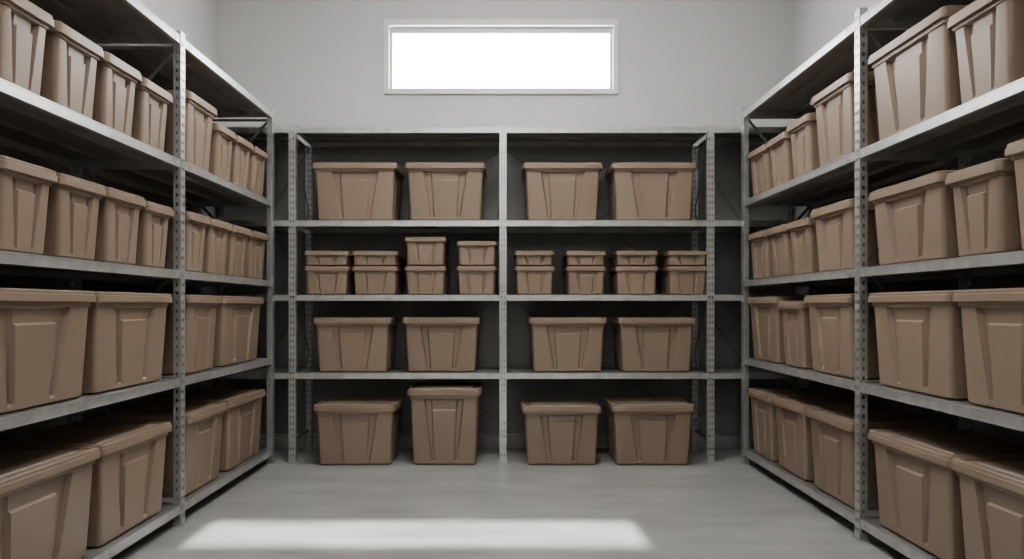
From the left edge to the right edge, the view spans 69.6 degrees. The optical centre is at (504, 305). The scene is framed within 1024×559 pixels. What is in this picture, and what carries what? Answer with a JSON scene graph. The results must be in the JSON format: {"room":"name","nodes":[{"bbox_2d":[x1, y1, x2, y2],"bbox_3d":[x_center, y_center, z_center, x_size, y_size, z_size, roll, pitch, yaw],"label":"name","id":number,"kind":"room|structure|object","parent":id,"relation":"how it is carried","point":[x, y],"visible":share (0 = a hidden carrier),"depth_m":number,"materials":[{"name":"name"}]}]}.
{"room":"storage room","nodes":[
{"label":"storage room","id":0,"kind":"room"},
{"bbox_2d":[139,0,217,388],"bbox_3d":[-2.310,-0.865,2.080,0.140,3.950,7.360,0,0,0],"label":"wall","id":1,"kind":"structure","parent":0,"point":[197,19],"depth_m":5.39,"materials":[{"name":"paint"}]},
{"bbox_2d":[218,0,791,434],"bbox_3d":[0.000,-0.865,5.790,4.760,3.950,0.060,0,0,0],"label":"wall","id":2,"kind":"structure","parent":0,"point":[316,63],"depth_m":5.76,"materials":[{"name":"paint"}]},
{"bbox_2d":[384,19,617,93],"bbox_3d":[-0.030,-1.944,5.777,1.826,0.579,0.075,0,0,0],"label":"window","id":3,"kind":"structure","parent":2,"relation":"in","point":[388,23],"depth_m":5.74,"materials":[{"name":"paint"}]},
{"bbox_2d":[259,435,753,447],"bbox_3d":[0.000,1.060,5.753,4.480,0.100,0.014,0,0,0],"label":"baseboard","id":4,"kind":"structure","parent":2,"relation":"attached to","point":[280,441],"depth_m":5.75,"materials":[{"name":"paint"}]},
{"bbox_2d":[110,448,909,558],"bbox_3d":[0.000,1.160,2.040,4.760,0.100,7.560,0,0,0],"label":"floor","id":5,"kind":"structure","parent":0,"point":[724,508],"depth_m":3.89,"materials":[{"name":"concrete"}]},
{"bbox_2d":[0,0,274,558],"bbox_3d":[-1.919,-0.140,3.700,0.580,2.500,3.062,0,0,0],"label":"metal shelving rack","id":6,"kind":"object","parent":5,"relation":"on","point":[35,129],"visible":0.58,"depth_m":3.72,"materials":[{"name":"metal"}]},
{"bbox_2d":[0,0,53,95],"bbox_3d":[-1.867,-0.897,2.549,0.460,0.314,0.290,0,0,0],"label":"storage tote","id":7,"kind":"object","parent":6,"relation":"on","point":[24,25],"visible":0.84,"depth_m":2.54,"materials":[{"name":"brown plastic"}]},
{"bbox_2d":[0,155,57,254],"bbox_3d":[-1.867,-0.338,2.558,0.460,0.314,0.310,0,0,0],"label":"storage tote","id":8,"kind":"object","parent":6,"relation":"on","point":[24,186],"visible":0.96,"depth_m":2.54,"materials":[{"name":"brown plastic"}]},
{"bbox_2d":[0,288,95,413],"bbox_3d":[-1.887,0.152,2.611,0.500,0.424,0.710,0,0,0],"label":"storage tote","id":9,"kind":"object","parent":6,"relation":"on","point":[43,331],"visible":1,"depth_m":2.64,"materials":[{"name":"brown plastic"}]},
{"bbox_2d":[0,447,99,558],"bbox_3d":[-1.887,0.787,2.605,0.500,0.434,0.780,0,0,0],"label":"storage tote","id":10,"kind":"object","parent":6,"relation":"on","point":[45,492],"visible":1,"depth_m":2.71,"materials":[{"name":"brown plastic"}]},
{"bbox_2d":[40,20,103,118],"bbox_3d":[-1.867,-0.897,2.868,0.460,0.314,0.320,0,0,0],"label":"storage tote","id":11,"kind":"object","parent":6,"relation":"on","point":[70,59],"visible":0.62,"depth_m":2.82,"materials":[{"name":"brown plastic"}]},
{"bbox_2d":[41,173,106,259],"bbox_3d":[-1.867,-0.338,2.885,0.460,0.314,0.320,0,0,0],"label":"storage tote","id":12,"kind":"object","parent":6,"relation":"on","point":[73,202],"visible":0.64,"depth_m":2.84,"materials":[{"name":"brown plastic"}]},
{"bbox_2d":[0,422,171,546],"bbox_3d":[-1.887,0.787,3.326,0.500,0.434,0.630,0,0,0],"label":"storage tote","id":13,"kind":"object","parent":6,"relation":"on","point":[127,481],"visible":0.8,"depth_m":3.25,"materials":[{"name":"brown plastic"}]},
{"bbox_2d":[92,51,141,136],"bbox_3d":[-1.867,-0.897,3.190,0.460,0.314,0.300,0,0,0],"label":"storage tote","id":14,"kind":"object","parent":6,"relation":"on","point":[116,80],"visible":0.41,"depth_m":3.15,"materials":[{"name":"brown plastic"}]},
{"bbox_2d":[91,187,145,264],"bbox_3d":[-1.867,-0.338,3.216,0.460,0.314,0.320,0,0,0],"label":"storage tote","id":15,"kind":"object","parent":6,"relation":"on","point":[118,212],"visible":0.4,"depth_m":3.17,"materials":[{"name":"brown plastic"}]},
{"bbox_2d":[81,291,171,393],"bbox_3d":[-1.887,0.152,3.311,0.500,0.424,0.660,0,0,0],"label":"storage tote","id":16,"kind":"object","parent":6,"relation":"on","point":[124,344],"visible":0.52,"depth_m":3.22,"materials":[{"name":"brown plastic"}]},
{"bbox_2d":[131,77,172,151],"bbox_3d":[-1.867,-0.892,3.502,0.460,0.304,0.300,0,0,0],"label":"storage tote","id":17,"kind":"object","parent":6,"relation":"on","point":[151,101],"visible":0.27,"depth_m":3.46,"materials":[{"name":"brown plastic"}]},
{"bbox_2d":[134,201,173,267],"bbox_3d":[-1.867,-0.333,3.527,0.460,0.304,0.270,0,0,0],"label":"storage tote","id":18,"kind":"object","parent":6,"relation":"on","point":[153,218],"visible":0.41,"depth_m":3.48,"materials":[{"name":"brown plastic"}]},
{"bbox_2d":[96,403,226,495],"bbox_3d":[-1.887,0.787,4.099,0.500,0.434,0.530,0,0,0],"label":"storage tote","id":19,"kind":"object","parent":6,"relation":"on","point":[203,421],"visible":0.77,"depth_m":4.01,"materials":[{"name":"brown plastic"}]},
{"bbox_2d":[164,211,209,271],"bbox_3d":[-1.867,-0.338,3.972,0.460,0.314,0.280,0,0,0],"label":"storage tote","id":20,"kind":"object","parent":6,"relation":"on","point":[195,224],"visible":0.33,"depth_m":3.91,"materials":[{"name":"brown plastic"}]},
{"bbox_2d":[164,90,216,171],"bbox_3d":[-1.867,-0.932,4.022,0.460,0.384,0.380,0,0,0],"label":"storage tote","id":21,"kind":"object","parent":6,"relation":"on","point":[199,114],"visible":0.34,"depth_m":3.96,"materials":[{"name":"brown plastic"}]},
{"bbox_2d":[162,295,221,374],"bbox_3d":[-1.887,0.152,4.052,0.500,0.424,0.440,0,0,0],"label":"storage tote","id":22,"kind":"object","parent":6,"relation":"on","point":[200,310],"visible":0.4,"depth_m":3.98,"materials":[{"name":"brown plastic"}]},
{"bbox_2d":[151,389,265,470],"bbox_3d":[-1.887,0.787,4.742,0.500,0.434,0.640,0,0,0],"label":"storage tote","id":23,"kind":"object","parent":6,"relation":"on","point":[240,436],"visible":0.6,"depth_m":4.66,"materials":[{"name":"brown plastic"}]},
{"bbox_2d":[200,218,231,274],"bbox_3d":[-1.867,-0.338,4.290,0.460,0.314,0.310,0,0,0],"label":"storage tote","id":24,"kind":"object","parent":6,"relation":"on","point":[216,233],"visible":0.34,"depth_m":4.24,"materials":[{"name":"brown plastic"}]},
{"bbox_2d":[209,123,236,180],"bbox_3d":[-1.867,-0.897,4.374,0.460,0.314,0.280,0,0,0],"label":"storage tote","id":25,"kind":"object","parent":6,"relation":"on","point":[222,138],"visible":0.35,"depth_m":4.31,"materials":[{"name":"brown plastic"}]},
{"bbox_2d":[224,225,251,276],"bbox_3d":[-1.867,-0.338,4.625,0.460,0.314,0.310,0,0,0],"label":"storage tote","id":26,"kind":"object","parent":6,"relation":"on","point":[238,237],"visible":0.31,"depth_m":4.58,"materials":[{"name":"brown plastic"}]},
{"bbox_2d":[213,296,263,366],"bbox_3d":[-1.887,0.152,4.673,0.500,0.424,0.700,0,0,0],"label":"storage tote","id":27,"kind":"object","parent":6,"relation":"on","point":[237,317],"visible":0.5,"depth_m":4.57,"materials":[{"name":"brown plastic"}]},
{"bbox_2d":[229,135,253,188],"bbox_3d":[-1.867,-0.897,4.678,0.460,0.314,0.280,0,0,0],"label":"storage tote","id":28,"kind":"object","parent":6,"relation":"on","point":[241,148],"visible":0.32,"depth_m":4.63,"materials":[{"name":"brown plastic"}]},
{"bbox_2d":[245,230,268,278],"bbox_3d":[-1.867,-0.338,4.967,0.460,0.314,0.320,0,0,0],"label":"storage tote","id":29,"kind":"object","parent":6,"relation":"on","point":[256,242],"visible":0.3,"depth_m":4.92,"materials":[{"name":"brown plastic"}]},
{"bbox_2d":[247,146,268,195],"bbox_3d":[-1.867,-0.897,4.987,0.460,0.314,0.280,0,0,0],"label":"storage tote","id":30,"kind":"object","parent":6,"relation":"on","point":[257,158],"visible":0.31,"depth_m":4.93,"materials":[{"name":"brown plastic"}]},
{"bbox_2d":[313,397,402,464],"bbox_3d":[-1.044,0.897,5.315,0.570,0.424,0.450,0,0,0],"label":"storage tote","id":31,"kind":"object","parent":5,"relation":"on","point":[351,430],"visible":1,"depth_m":5.12,"materials":[{"name":"brown plastic"}]},
{"bbox_2d":[407,383,482,464],"bbox_3d":[-0.421,0.843,5.315,0.510,0.534,0.450,0,0,0],"label":"storage tote","id":32,"kind":"object","parent":5,"relation":"on","point":[444,416],"visible":1,"depth_m":5.12,"materials":[{"name":"brown plastic"}]},
{"bbox_2d":[197,125,810,461],"bbox_3d":[0.000,-0.090,5.484,4.442,2.400,0.490,0,0,0],"label":"metal shelving rack","id":33,"kind":"object","parent":5,"relation":"on","point":[712,384],"visible":0.62,"depth_m":5.73,"materials":[{"name":"metal"}]},
{"bbox_2d":[304,266,354,294],"bbox_3d":[-1.279,-0.182,5.460,0.320,0.204,0.400,0,0,0],"label":"storage tote","id":34,"kind":"object","parent":33,"relation":"on","point":[321,280],"visible":0.87,"depth_m":5.28,"materials":[{"name":"brown plastic"}]},
{"bbox_2d":[304,251,355,266],"bbox_3d":[-1.279,-0.342,5.460,0.320,0.104,0.400,0,0,0],"label":"storage tote","id":35,"kind":"object","parent":34,"relation":"on","point":[314,258],"visible":0.79,"depth_m":5.28,"materials":[{"name":"brown plastic"}]},
{"bbox_2d":[313,317,398,371],"bbox_3d":[-1.093,0.280,5.465,0.560,0.394,0.420,0,0,0],"label":"storage tote","id":36,"kind":"object","parent":33,"relation":"on","point":[345,344],"visible":1,"depth_m":5.29,"materials":[{"name":"brown plastic"}]},
{"bbox_2d":[312,163,404,219],"bbox_3d":[-1.076,-0.818,5.465,0.610,0.414,0.420,0,0,0],"label":"storage tote","id":37,"kind":"object","parent":33,"relation":"on","point":[345,191],"visible":0.87,"depth_m":5.29,"materials":[{"name":"brown plastic"}]},
{"bbox_2d":[352,266,404,294],"bbox_3d":[-0.933,-0.182,5.460,0.330,0.204,0.400,0,0,0],"label":"storage tote","id":38,"kind":"object","parent":33,"relation":"on","point":[369,280],"visible":1,"depth_m":5.28,"materials":[{"name":"brown plastic"}]},
{"bbox_2d":[352,251,404,267],"bbox_3d":[-0.933,-0.342,5.460,0.330,0.104,0.400,0,0,0],"label":"storage tote","id":39,"kind":"object","parent":38,"relation":"on","point":[361,258],"visible":0.95,"depth_m":5.28,"materials":[{"name":"brown plastic"}]},
{"bbox_2d":[404,266,449,294],"bbox_3d":[-0.570,-0.182,5.460,0.300,0.204,0.400,0,0,0],"label":"storage tote","id":40,"kind":"object","parent":33,"relation":"on","point":[421,280],"visible":1,"depth_m":5.28,"materials":[{"name":"brown plastic"}]},
{"bbox_2d":[404,237,449,266],"bbox_3d":[-0.570,-0.392,5.460,0.300,0.204,0.400,0,0,0],"label":"storage tote","id":41,"kind":"object","parent":40,"relation":"on","point":[421,251],"visible":0.93,"depth_m":5.28,"materials":[{"name":"brown plastic"}]},
{"bbox_2d":[402,317,481,371],"bbox_3d":[-0.456,0.280,5.465,0.560,0.394,0.420,0,0,0],"label":"storage tote","id":42,"kind":"object","parent":33,"relation":"on","point":[434,344],"visible":1,"depth_m":5.29,"materials":[{"name":"brown plastic"}]},
{"bbox_2d":[405,162,486,219],"bbox_3d":[-0.427,-0.818,5.465,0.580,0.414,0.420,0,0,0],"label":"storage tote","id":43,"kind":"object","parent":33,"relation":"on","point":[437,191],"visible":0.87,"depth_m":5.29,"materials":[{"name":"brown plastic"}]},
{"bbox_2d":[456,266,497,294],"bbox_3d":[-0.203,-0.182,5.460,0.290,0.204,0.400,0,0,0],"label":"storage tote","id":44,"kind":"object","parent":33,"relation":"on","point":[473,280],"visible":1,"depth_m":5.28,"materials":[{"name":"brown plastic"}]},
{"bbox_2d":[457,241,496,265],"bbox_3d":[-0.203,-0.377,5.460,0.290,0.174,0.400,0,0,0],"label":"storage tote","id":45,"kind":"object","parent":44,"relation":"on","point":[471,253],"visible":0.97,"depth_m":5.28,"materials":[{"name":"brown plastic"}]},
{"bbox_2d":[513,266,554,294],"bbox_3d":[0.210,-0.182,5.460,0.290,0.204,0.400,0,0,0],"label":"storage tote","id":46,"kind":"object","parent":33,"relation":"on","point":[530,280],"visible":1,"depth_m":5.28,"materials":[{"name":"brown plastic"}]},
{"bbox_2d":[513,251,554,265],"bbox_3d":[0.210,-0.342,5.460,0.290,0.104,0.400,0,0,0],"label":"storage tote","id":47,"kind":"object","parent":46,"relation":"on","point":[522,258],"visible":0.88,"depth_m":5.28,"materials":[{"name":"brown plastic"}]},
{"bbox_2d":[522,163,601,219],"bbox_3d":[0.413,-0.818,5.465,0.570,0.414,0.420,0,0,0],"label":"storage tote","id":48,"kind":"object","parent":33,"relation":"on","point":[553,191],"visible":0.89,"depth_m":5.29,"materials":[{"name":"brown plastic"}]},
{"bbox_2d":[527,317,606,371],"bbox_3d":[0.449,0.280,5.465,0.560,0.394,0.420,0,0,0],"label":"storage tote","id":49,"kind":"object","parent":33,"relation":"on","point":[558,344],"visible":1,"depth_m":5.29,"materials":[{"name":"brown plastic"}]},
{"bbox_2d":[562,266,605,294],"bbox_3d":[0.581,-0.182,5.460,0.290,0.204,0.400,0,0,0],"label":"storage tote","id":50,"kind":"object","parent":33,"relation":"on","point":[578,280],"visible":1,"depth_m":5.28,"materials":[{"name":"brown plastic"}]},
{"bbox_2d":[562,251,605,266],"bbox_3d":[0.581,-0.342,5.460,0.290,0.104,0.400,0,0,0],"label":"storage tote","id":51,"kind":"object","parent":50,"relation":"on","point":[571,258],"visible":0.93,"depth_m":5.28,"materials":[{"name":"brown plastic"}]},
{"bbox_2d":[608,266,657,294],"bbox_3d":[0.944,-0.182,5.460,0.310,0.204,0.400,0,0,0],"label":"storage tote","id":52,"kind":"object","parent":33,"relation":"on","point":[625,280],"visible":0.99,"depth_m":5.28,"materials":[{"name":"brown plastic"}]},
{"bbox_2d":[608,251,657,267],"bbox_3d":[0.944,-0.342,5.460,0.310,0.104,0.400,0,0,0],"label":"storage tote","id":53,"kind":"object","parent":52,"relation":"on","point":[617,258],"visible":0.95,"depth_m":5.28,"materials":[{"name":"brown plastic"}]},
{"bbox_2d":[605,162,696,219],"bbox_3d":[1.069,-0.818,5.465,0.610,0.414,0.420,0,0,0],"label":"storage tote","id":54,"kind":"object","parent":33,"relation":"on","point":[636,191],"visible":0.84,"depth_m":5.29,"materials":[{"name":"brown plastic"}]},
{"bbox_2d":[610,317,695,371],"bbox_3d":[1.086,0.280,5.465,0.560,0.394,0.420,0,0,0],"label":"storage tote","id":55,"kind":"object","parent":33,"relation":"on","point":[641,344],"visible":1,"depth_m":5.29,"materials":[{"name":"brown plastic"}]},
{"bbox_2d":[657,266,706,294],"bbox_3d":[1.307,-0.182,5.460,0.290,0.204,0.400,0,0,0],"label":"storage tote","id":56,"kind":"object","parent":33,"relation":"on","point":[673,280],"visible":0.97,"depth_m":5.28,"materials":[{"name":"brown plastic"}]},
{"bbox_2d":[657,251,706,267],"bbox_3d":[1.307,-0.342,5.460,0.290,0.104,0.400,0,0,0],"label":"storage tote","id":57,"kind":"object","parent":56,"relation":"on","point":[669,258],"visible":0.92,"depth_m":5.28,"materials":[{"name":"brown plastic"}]},
{"bbox_2d":[521,399,600,464],"bbox_3d":[0.393,0.902,5.315,0.550,0.414,0.450,0,0,0],"label":"storage tote","id":58,"kind":"object","parent":5,"relation":"on","point":[557,431],"visible":1,"depth_m":5.12,"materials":[{"name":"brown plastic"}]},
{"bbox_2d":[603,397,694,464],"bbox_3d":[1.027,0.897,5.315,0.580,0.424,0.450,0,0,0],"label":"storage tote","id":59,"kind":"object","parent":5,"relation":"on","point":[641,430],"visible":1,"depth_m":5.12,"materials":[{"name":"brown plastic"}]},
{"bbox_2d":[740,0,1023,558],"bbox_3d":[1.944,-0.150,3.510,0.550,2.520,3.442,0,0,0],"label":"metal shelving rack","id":60,"kind":"object","parent":5,"relation":"on","point":[979,130],"visible":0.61,"depth_m":3.51,"materials":[{"name":"metal"}]},
{"bbox_2d":[747,143,772,195],"bbox_3d":[1.907,-0.897,4.947,0.460,0.314,0.350,0,0,0],"label":"storage tote","id":61,"kind":"object","parent":60,"relation":"on","point":[760,158],"visible":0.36,"depth_m":4.90,"materials":[{"name":"brown plastic"}]},
{"bbox_2d":[747,230,773,278],"bbox_3d":[1.907,-0.338,4.947,0.460,0.314,0.350,0,0,0],"label":"storage tote","id":62,"kind":"object","parent":60,"relation":"on","point":[760,243],"visible":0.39,"depth_m":4.90,"materials":[{"name":"brown plastic"}]},
{"bbox_2d":[747,296,804,363],"bbox_3d":[1.927,0.152,4.859,0.500,0.424,0.530,0,0,0],"label":"storage tote","id":63,"kind":"object","parent":60,"relation":"on","point":[767,322],"visible":0.44,"depth_m":4.78,"materials":[{"name":"brown plastic"}]},
{"bbox_2d":[766,131,793,187],"bbox_3d":[1.907,-0.897,4.589,0.460,0.314,0.320,0,0,0],"label":"storage tote","id":64,"kind":"object","parent":60,"relation":"on","point":[780,146],"visible":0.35,"depth_m":4.54,"materials":[{"name":"brown plastic"}]},
{"bbox_2d":[766,224,794,276],"bbox_3d":[1.907,-0.338,4.589,0.460,0.314,0.320,0,0,0],"label":"storage tote","id":65,"kind":"object","parent":60,"relation":"on","point":[781,244],"visible":0.37,"depth_m":4.54,"materials":[{"name":"brown plastic"}]},
{"bbox_2d":[747,388,843,460],"bbox_3d":[1.927,0.787,4.911,0.500,0.434,0.420,0,0,0],"label":"storage tote","id":66,"kind":"object","parent":60,"relation":"on","point":[764,420],"visible":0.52,"depth_m":4.86,"materials":[{"name":"brown plastic"}]},
{"bbox_2d":[778,301,812,368],"bbox_3d":[1.927,0.168,4.373,0.500,0.394,0.360,0,0,0],"label":"storage tote","id":67,"kind":"object","parent":60,"relation":"on","point":[795,314],"visible":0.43,"depth_m":4.31,"materials":[{"name":"brown plastic"}]},
{"bbox_2d":[786,113,819,177],"bbox_3d":[1.907,-0.907,4.251,0.460,0.334,0.320,0,0,0],"label":"storage tote","id":68,"kind":"object","parent":60,"relation":"on","point":[803,131],"visible":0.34,"depth_m":4.18,"materials":[{"name":"brown plastic"}]},
{"bbox_2d":[786,217,819,274],"bbox_3d":[1.907,-0.338,4.251,0.460,0.314,0.320,0,0,0],"label":"storage tote","id":69,"kind":"object","parent":60,"relation":"on","point":[803,231],"visible":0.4,"depth_m":4.19,"materials":[{"name":"brown plastic"}]},
{"bbox_2d":[771,396,887,480],"bbox_3d":[1.927,0.787,4.410,0.500,0.434,0.500,0,0,0],"label":"storage tote","id":70,"kind":"object","parent":60,"relation":"on","point":[794,434],"visible":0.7,"depth_m":4.35,"materials":[{"name":"brown plastic"}]},
{"bbox_2d":[804,294,879,378],"bbox_3d":[1.927,0.152,3.876,0.500,0.424,0.560,0,0,0],"label":"storage tote","id":71,"kind":"object","parent":60,"relation":"on","point":[832,317],"visible":0.48,"depth_m":3.77,"materials":[{"name":"brown plastic"}]},
{"bbox_2d":[811,72,879,166],"bbox_3d":[1.907,-0.943,3.828,0.460,0.404,0.470,0,0,0],"label":"storage tote","id":72,"kind":"object","parent":60,"relation":"on","point":[834,105],"visible":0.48,"depth_m":3.75,"materials":[{"name":"brown plastic"}]},
{"bbox_2d":[810,199,881,271],"bbox_3d":[1.907,-0.352,3.828,0.460,0.344,0.470,0,0,0],"label":"storage tote","id":73,"kind":"object","parent":60,"relation":"on","point":[835,223],"visible":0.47,"depth_m":3.75,"materials":[{"name":"brown plastic"}]},
{"bbox_2d":[806,408,948,507],"bbox_3d":[1.927,0.787,3.862,0.500,0.434,0.530,0,0,0],"label":"storage tote","id":74,"kind":"object","parent":60,"relation":"on","point":[832,429],"visible":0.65,"depth_m":3.78,"materials":[{"name":"brown plastic"}]},
{"bbox_2d":[869,170,960,264],"bbox_3d":[1.907,-0.352,3.128,0.460,0.344,0.580,0,0,0],"label":"storage tote","id":75,"kind":"object","parent":60,"relation":"on","point":[916,218],"visible":0.56,"depth_m":3.05,"materials":[{"name":"brown plastic"}]},
{"bbox_2d":[868,290,967,399],"bbox_3d":[1.927,0.152,3.106,0.500,0.424,0.630,0,0,0],"label":"storage tote","id":76,"kind":"object","parent":60,"relation":"on","point":[920,342],"visible":0.59,"depth_m":3.02,"materials":[{"name":"brown plastic"}]},
{"bbox_2d":[868,5,967,139],"bbox_3d":[1.907,-0.948,3.122,0.460,0.414,0.600,0,0,0],"label":"storage tote","id":77,"kind":"object","parent":60,"relation":"on","point":[917,80],"visible":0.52,"depth_m":3.04,"materials":[{"name":"brown plastic"}]},
{"bbox_2d":[868,429,1023,558],"bbox_3d":[1.927,0.787,3.109,0.500,0.434,0.620,0,0,0],"label":"storage tote","id":78,"kind":"object","parent":60,"relation":"on","point":[919,495],"visible":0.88,"depth_m":3.05,"materials":[{"name":"brown plastic"}]},
{"bbox_2d":[945,158,1023,256],"bbox_3d":[1.907,-0.343,2.665,0.460,0.324,0.320,0,0,0],"label":"storage tote","id":79,"kind":"object","parent":60,"relation":"on","point":[985,194],"visible":0.95,"depth_m":2.60,"materials":[{"name":"brown plastic"}]},
{"bbox_2d":[947,0,1023,103],"bbox_3d":[1.907,-0.917,2.636,0.460,0.354,0.350,0,0,0],"label":"storage tote","id":80,"kind":"object","parent":60,"relation":"on","point":[989,33],"visible":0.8,"depth_m":2.60,"materials":[{"name":"brown plastic"}]},
{"bbox_2d":[951,457,1023,558],"bbox_3d":[1.927,0.787,2.517,0.500,0.434,0.540,0,0,0],"label":"storage tote","id":81,"kind":"object","parent":60,"relation":"on","point":[991,488],"visible":1,"depth_m":2.59,"materials":[{"name":"brown plastic"}]},
{"bbox_2d":[953,288,1023,414],"bbox_3d":[1.927,0.152,2.513,0.500,0.424,0.530,0,0,0],"label":"storage tote","id":82,"kind":"object","parent":60,"relation":"on","point":[992,319],"visible":1,"depth_m":2.56,"materials":[{"name":"brown plastic"}]},
{"bbox_2d":[1005,138,1023,248],"bbox_3d":[1.907,-0.362,2.310,0.460,0.364,0.360,0,0,0],"label":"storage tote","id":83,"kind":"object","parent":60,"relation":"on","point":[1014,150],"visible":1,"depth_m":2.44,"materials":[{"name":"brown plastic"}]},
{"bbox_2d":[792,0,879,387],"bbox_3d":[2.310,-0.865,2.080,0.140,3.950,7.360,0,0,0],"label":"wall","id":84,"kind":"structure","parent":0,"point":[815,23],"depth_m":5.35,"materials":[{"name":"paint"}]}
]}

